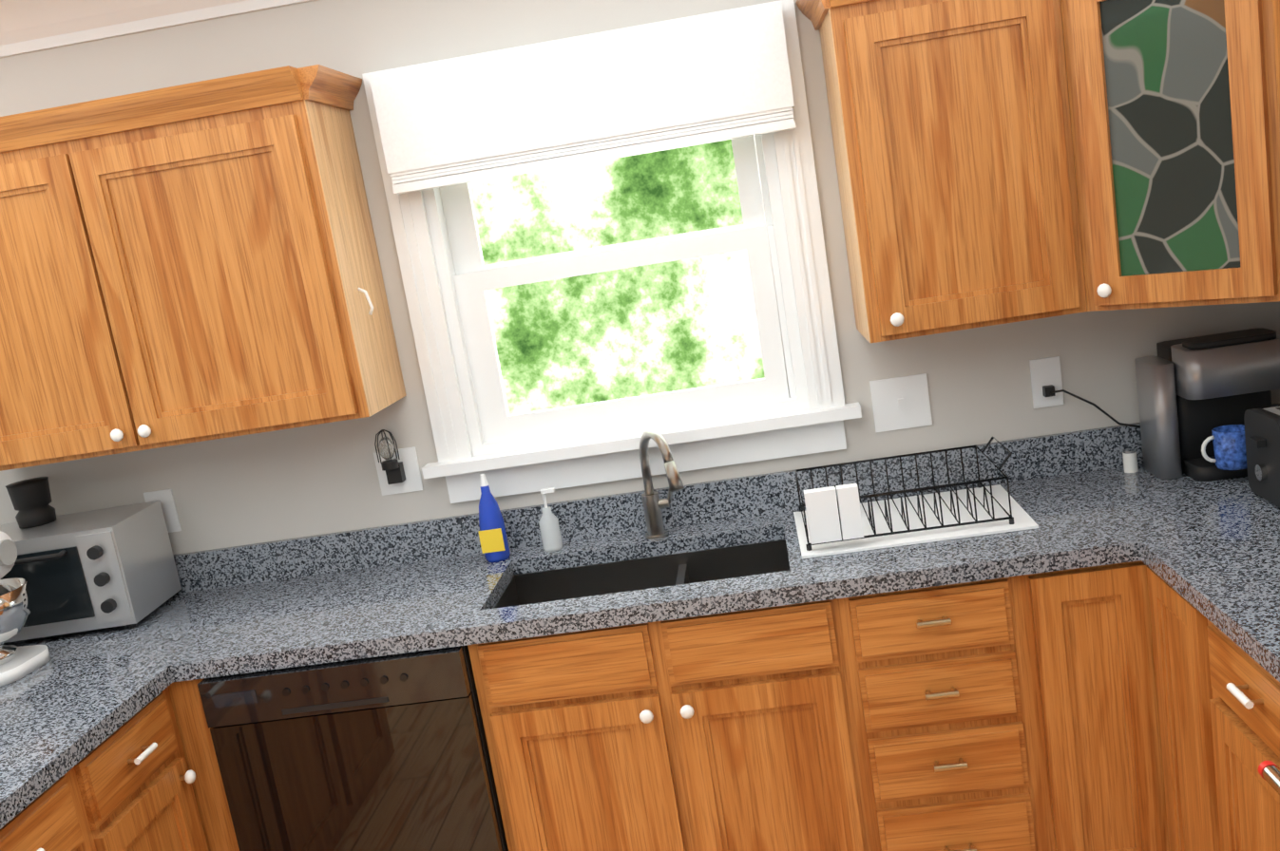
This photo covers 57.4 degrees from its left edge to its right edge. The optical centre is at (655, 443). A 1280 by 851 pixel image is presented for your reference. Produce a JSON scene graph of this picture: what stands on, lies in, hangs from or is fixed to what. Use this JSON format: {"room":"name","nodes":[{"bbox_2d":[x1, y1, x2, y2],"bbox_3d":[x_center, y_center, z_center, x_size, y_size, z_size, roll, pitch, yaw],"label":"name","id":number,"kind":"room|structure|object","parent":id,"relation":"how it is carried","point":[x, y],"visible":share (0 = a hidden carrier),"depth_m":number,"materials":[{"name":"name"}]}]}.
{"room":"kitchen","nodes":[
{"label":"kitchen","id":0,"kind":"room"},
{"bbox_2d":[0,0,1279,554],"bbox_3d":[-1.923,0.118,3.307,7.230,2.440,0.120,-8,11,5],"label":"wall","id":1,"kind":"structure","parent":0,"point":[308,481],"depth_m":3.00,"materials":[{"name":"paint"}]},
{"bbox_2d":[0,0,313,57],"bbox_3d":[-2.109,-0.984,2.987,7.230,0.125,0.090,-8,11,5],"label":"ceiling","id":2,"kind":"structure","parent":1,"relation":"attached to","point":[28,26],"depth_m":2.86,"materials":[{"name":"white paint"}]},
{"bbox_2d":[143,489,181,533],"bbox_3d":[-1.358,0.189,3.219,0.080,0.120,0.006,-8,11,5],"label":"switch plate","id":3,"kind":"object","parent":1,"relation":"attached to","point":[166,498],"depth_m":3.21,"materials":[{"name":"white plastic"}]},
{"bbox_2d":[0,64,406,471],"bbox_3d":[-1.303,-0.403,2.905,1.241,0.810,0.371,-8,11,5],"label":"upper cabinet","id":4,"kind":"object","parent":1,"relation":"attached to","point":[190,262],"visible":1,"depth_m":2.76,"materials":[{"name":"brown wood"}]},
{"bbox_2d":[374,429,405,484],"bbox_3d":[-0.707,0.035,3.101,0.059,0.151,0.074,-8,11,5],"label":"night light","id":5,"kind":"object","parent":1,"relation":"attached to","point":[393,468],"visible":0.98,"depth_m":3.08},
{"bbox_2d":[373,446,423,496],"bbox_3d":[-0.694,0.076,3.150,0.115,0.120,0.006,-8,11,5],"label":"switch plate","id":6,"kind":"object","parent":1,"relation":"attached to","point":[412,483],"depth_m":3.15,"materials":[{"name":"white plastic"}]},
{"bbox_2d":[362,0,861,503],"bbox_3d":[-0.112,-0.466,3.028,1.155,1.125,0.170,-8,11,5],"label":"window","id":7,"kind":"structure","parent":1,"relation":"in","point":[735,422],"depth_m":3.05,"materials":[{"name":"white wood"}]},
{"bbox_2d":[368,1,795,398],"bbox_3d":[-0.130,-0.521,2.932,1.015,0.945,0.066,-8,11,5],"label":"window shade","id":8,"kind":"object","parent":7,"relation":"attached to","point":[694,81],"visible":1,"depth_m":2.85,"materials":[{"name":"white fabric"}]},
{"bbox_2d":[869,373,932,432],"bbox_3d":[0.633,-0.103,3.020,0.145,0.135,0.012,-8,11,5],"label":"switch plate","id":9,"kind":"object","parent":1,"relation":"attached to","point":[900,403],"depth_m":3.02,"materials":[{"name":"white plastic"}]},
{"bbox_2d":[810,0,1091,343],"bbox_3d":[0.710,-0.685,2.699,0.553,0.810,0.393,-8,11,5],"label":"upper cabinet","id":10,"kind":"object","parent":1,"relation":"attached to","point":[1001,162],"depth_m":2.58,"materials":[{"name":"brown wood"}]},
{"bbox_2d":[1029,356,1064,408],"bbox_3d":[0.997,-0.153,2.976,0.075,0.125,0.030,-8,11,5],"label":"switch plate","id":11,"kind":"object","parent":1,"relation":"attached to","point":[1045,373],"depth_m":2.98,"materials":[{"name":"white plastic"}]},
{"bbox_2d":[1065,0,1247,311],"bbox_3d":[1.225,-0.737,2.543,0.636,0.810,0.608,-8,11,5],"label":"upper cabinet","id":12,"kind":"object","parent":1,"relation":"attached to","point":[1155,96],"depth_m":2.43,"materials":[{"name":"brown wood"}]},
{"bbox_3d":[-1.952,1.992,0.292,7.430,0.050,6.730,-8,11,5],"label":"floor","id":13,"kind":"structure","parent":0,"visible":0},
{"bbox_2d":[0,755,110,850],"bbox_3d":[-1.380,1.098,2.147,0.620,0.808,0.445,-8,11,5],"label":"base cabinet","id":14,"kind":"object","parent":13,"relation":"on","point":[66,816],"depth_m":2.21,"materials":[{"name":"brown wood"}]},
{"bbox_2d":[0,666,171,829],"bbox_3d":[-1.574,0.718,2.000,0.900,0.040,1.320,-8,11,5],"label":"countertop","id":15,"kind":"structure","parent":14,"relation":"on","point":[47,727],"depth_m":2.39,"materials":[{"name":"stone"}]},
{"bbox_2d":[87,687,209,850],"bbox_3d":[-1.352,1.012,2.564,0.620,0.808,0.409,-8,11,5],"label":"base cabinet","id":16,"kind":"object","parent":13,"relation":"on","point":[127,786],"depth_m":2.51,"materials":[{"name":"brown wood"}]},
{"bbox_2d":[168,678,239,850],"bbox_3d":[-1.284,0.907,3.050,0.690,0.808,0.585,-8,11,5],"label":"base cabinet","id":17,"kind":"object","parent":13,"relation":"on","point":[195,734],"depth_m":2.70,"materials":[{"name":"brown wood"}]},
{"bbox_2d":[3,403,1279,685],"bbox_3d":[-0.136,0.346,2.835,3.678,0.289,0.654,-8,11,5],"label":"countertop","id":18,"kind":"structure","parent":17,"relation":"on","point":[729,545],"depth_m":2.97,"materials":[{"name":"stone"}]},
{"bbox_2d":[0,531,50,687],"bbox_3d":[-1.660,0.379,2.732,0.386,0.366,0.225,-8,11,5],"label":"stand mixer","id":19,"kind":"object","parent":18,"relation":"on","point":[17,663],"visible":1,"depth_m":2.71,"materials":[{"name":"silver metal"}]},
{"bbox_2d":[0,500,181,643],"bbox_3d":[-1.543,0.348,3.050,0.440,0.270,0.315,-9,11,3],"label":"toaster oven","id":20,"kind":"object","parent":18,"relation":"on","point":[98,569],"visible":0.94,"depth_m":2.94,"materials":[{"name":"silver metal"}]},
{"bbox_2d":[5,477,56,529],"bbox_3d":[-1.649,0.156,3.092,0.104,0.118,0.101,-8,11,5],"label":"blender jar","id":21,"kind":"object","parent":20,"relation":"on","point":[30,499],"visible":1,"depth_m":3.06,"materials":[{"name":"black plastic"}]},
{"bbox_2d":[477,474,510,562],"bbox_3d":[-0.431,0.193,3.046,0.066,0.229,0.066,-8,11,5],"label":"soap bottle","id":22,"kind":"object","parent":18,"relation":"on","point":[493,541],"visible":1,"depth_m":3.02,"materials":[{"name":"blue plastic"}]},
{"bbox_2d":[538,487,562,552],"bbox_3d":[-0.280,0.199,3.058,0.056,0.164,0.051,-8,11,5],"label":"clear soap bottle","id":23,"kind":"object","parent":18,"relation":"on","point":[544,491],"visible":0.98,"depth_m":3.05,"materials":[{"name":"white plastic"}]},
{"bbox_2d":[639,428,684,539],"bbox_3d":[0.010,0.109,2.936,0.134,0.295,0.220,-8,11,5],"label":"faucet","id":24,"kind":"object","parent":18,"relation":"on","point":[653,504],"visible":1,"depth_m":3.00,"materials":[{"name":"silver metal"}]},
{"bbox_2d":[793,437,1038,558],"bbox_3d":[0.595,0.113,2.815,0.530,0.152,0.396,-8,11,5],"label":"dish rack","id":25,"kind":"object","parent":18,"relation":"on","point":[828,523],"visible":1,"depth_m":2.69,"materials":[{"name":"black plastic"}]},
{"bbox_2d":[1122,448,1138,473],"bbox_3d":[1.220,0.040,2.934,0.094,0.056,0.034,-8,11,5],"label":"salt","id":26,"kind":"object","parent":18,"relation":"on","point":[1130,460],"visible":0.52,"depth_m":2.92,"materials":[{"name":"white ceramic"}]},
{"bbox_2d":[1134,328,1279,481],"bbox_3d":[1.339,-0.099,2.820,0.285,0.330,0.230,-8,11,5],"label":"coffee maker","id":27,"kind":"object","parent":18,"relation":"on","point":[1193,392],"visible":0.9,"depth_m":2.78,"materials":[{"name":"silver metal"}]},
{"bbox_2d":[1049,389,1140,428],"bbox_3d":[1.310,-0.120,2.761,0.653,0.200,0.365,-8,11,5],"label":"cord","id":28,"kind":"object","parent":27,"relation":"attached to","point":[1098,408],"visible":1,"depth_m":2.94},
{"bbox_2d":[1201,424,1247,470],"bbox_3d":[1.322,0.012,2.711,0.111,0.090,0.082,-8,11,5],"label":"mug","id":29,"kind":"object","parent":27,"relation":"on","point":[1229,444],"visible":0.9,"depth_m":2.69,"materials":[{"name":"blue ceramic"}]},
{"bbox_2d":[1243,406,1279,507],"bbox_3d":[1.451,0.014,2.498,0.335,0.198,0.174,-8,11,5],"label":"toaster","id":30,"kind":"object","parent":18,"relation":"on","point":[1262,430],"visible":1,"depth_m":2.50,"materials":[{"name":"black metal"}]},
{"bbox_2d":[197,645,508,850],"bbox_3d":[-0.643,0.825,2.949,0.605,0.806,0.614,-8,11,5],"label":"dishwasher","id":31,"kind":"object","parent":13,"relation":"on","point":[385,754],"visible":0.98,"depth_m":2.62,"materials":[{"name":"black metal"}]},
{"bbox_2d":[795,574,1053,850],"bbox_3d":[0.622,0.640,2.855,0.455,0.808,0.605,-8,11,5],"label":"base cabinet","id":32,"kind":"object","parent":13,"relation":"on","point":[1018,713],"depth_m":2.55,"materials":[{"name":"brown wood"}]},
{"bbox_2d":[1027,560,1169,850],"bbox_3d":[0.976,0.590,2.820,0.263,0.808,0.605,-8,11,5],"label":"base cabinet","id":33,"kind":"object","parent":13,"relation":"on","point":[1094,651],"depth_m":2.51,"materials":[{"name":"brown wood"}]},
{"bbox_2d":[1146,566,1203,850],"bbox_3d":[1.369,0.619,2.347,0.605,0.808,0.312,-8,11,5],"label":"base cabinet","id":34,"kind":"object","parent":13,"relation":"on","point":[1173,651],"depth_m":2.40,"materials":[{"name":"brown wood"}]},
{"bbox_2d":[1188,603,1279,850],"bbox_3d":[1.344,0.696,1.974,0.605,0.808,0.452,-8,11,5],"label":"base cabinet","id":35,"kind":"object","parent":13,"relation":"on","point":[1218,697],"depth_m":2.09,"materials":[{"name":"brown wood"}]},
{"bbox_2d":[1121,477,1279,682],"bbox_3d":[1.286,0.205,2.010,0.678,0.145,0.713,-8,11,5],"label":"countertop","id":36,"kind":"structure","parent":35,"relation":"on","point":[1211,550],"depth_m":2.32,"materials":[{"name":"stone"}]},
{"bbox_2d":[1257,761,1279,795],"bbox_3d":[1.231,0.659,1.351,0.728,1.150,0.754,-8,11,5],"label":"range","id":37,"kind":"object","parent":13,"relation":"on","point":[1269,772],"visible":1,"depth_m":1.66,"materials":[{"name":"silver metal"}]},
{"bbox_3d":[1.468,0.275,-0.294,0.100,2.440,6.730,-8,11,5],"label":"wall","id":38,"kind":"structure","parent":0,"visible":0},
{"bbox_2d":[1228,0,1279,303],"bbox_3d":[1.299,-0.625,1.904,0.398,0.810,0.795,-8,11,5],"label":"upper cabinet","id":39,"kind":"object","parent":38,"relation":"attached to","point":[1255,23],"depth_m":2.28,"materials":[{"name":"brown wood"}]},
{"label":"outside","id":40,"kind":"structure","parent":0,"visible":0},
{"bbox_2d":[469,139,764,414],"bbox_3d":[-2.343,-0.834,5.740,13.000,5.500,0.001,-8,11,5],"label":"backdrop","id":41,"kind":"structure","parent":40,"point":[666,327],"depth_m":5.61,"materials":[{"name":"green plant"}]}
]}

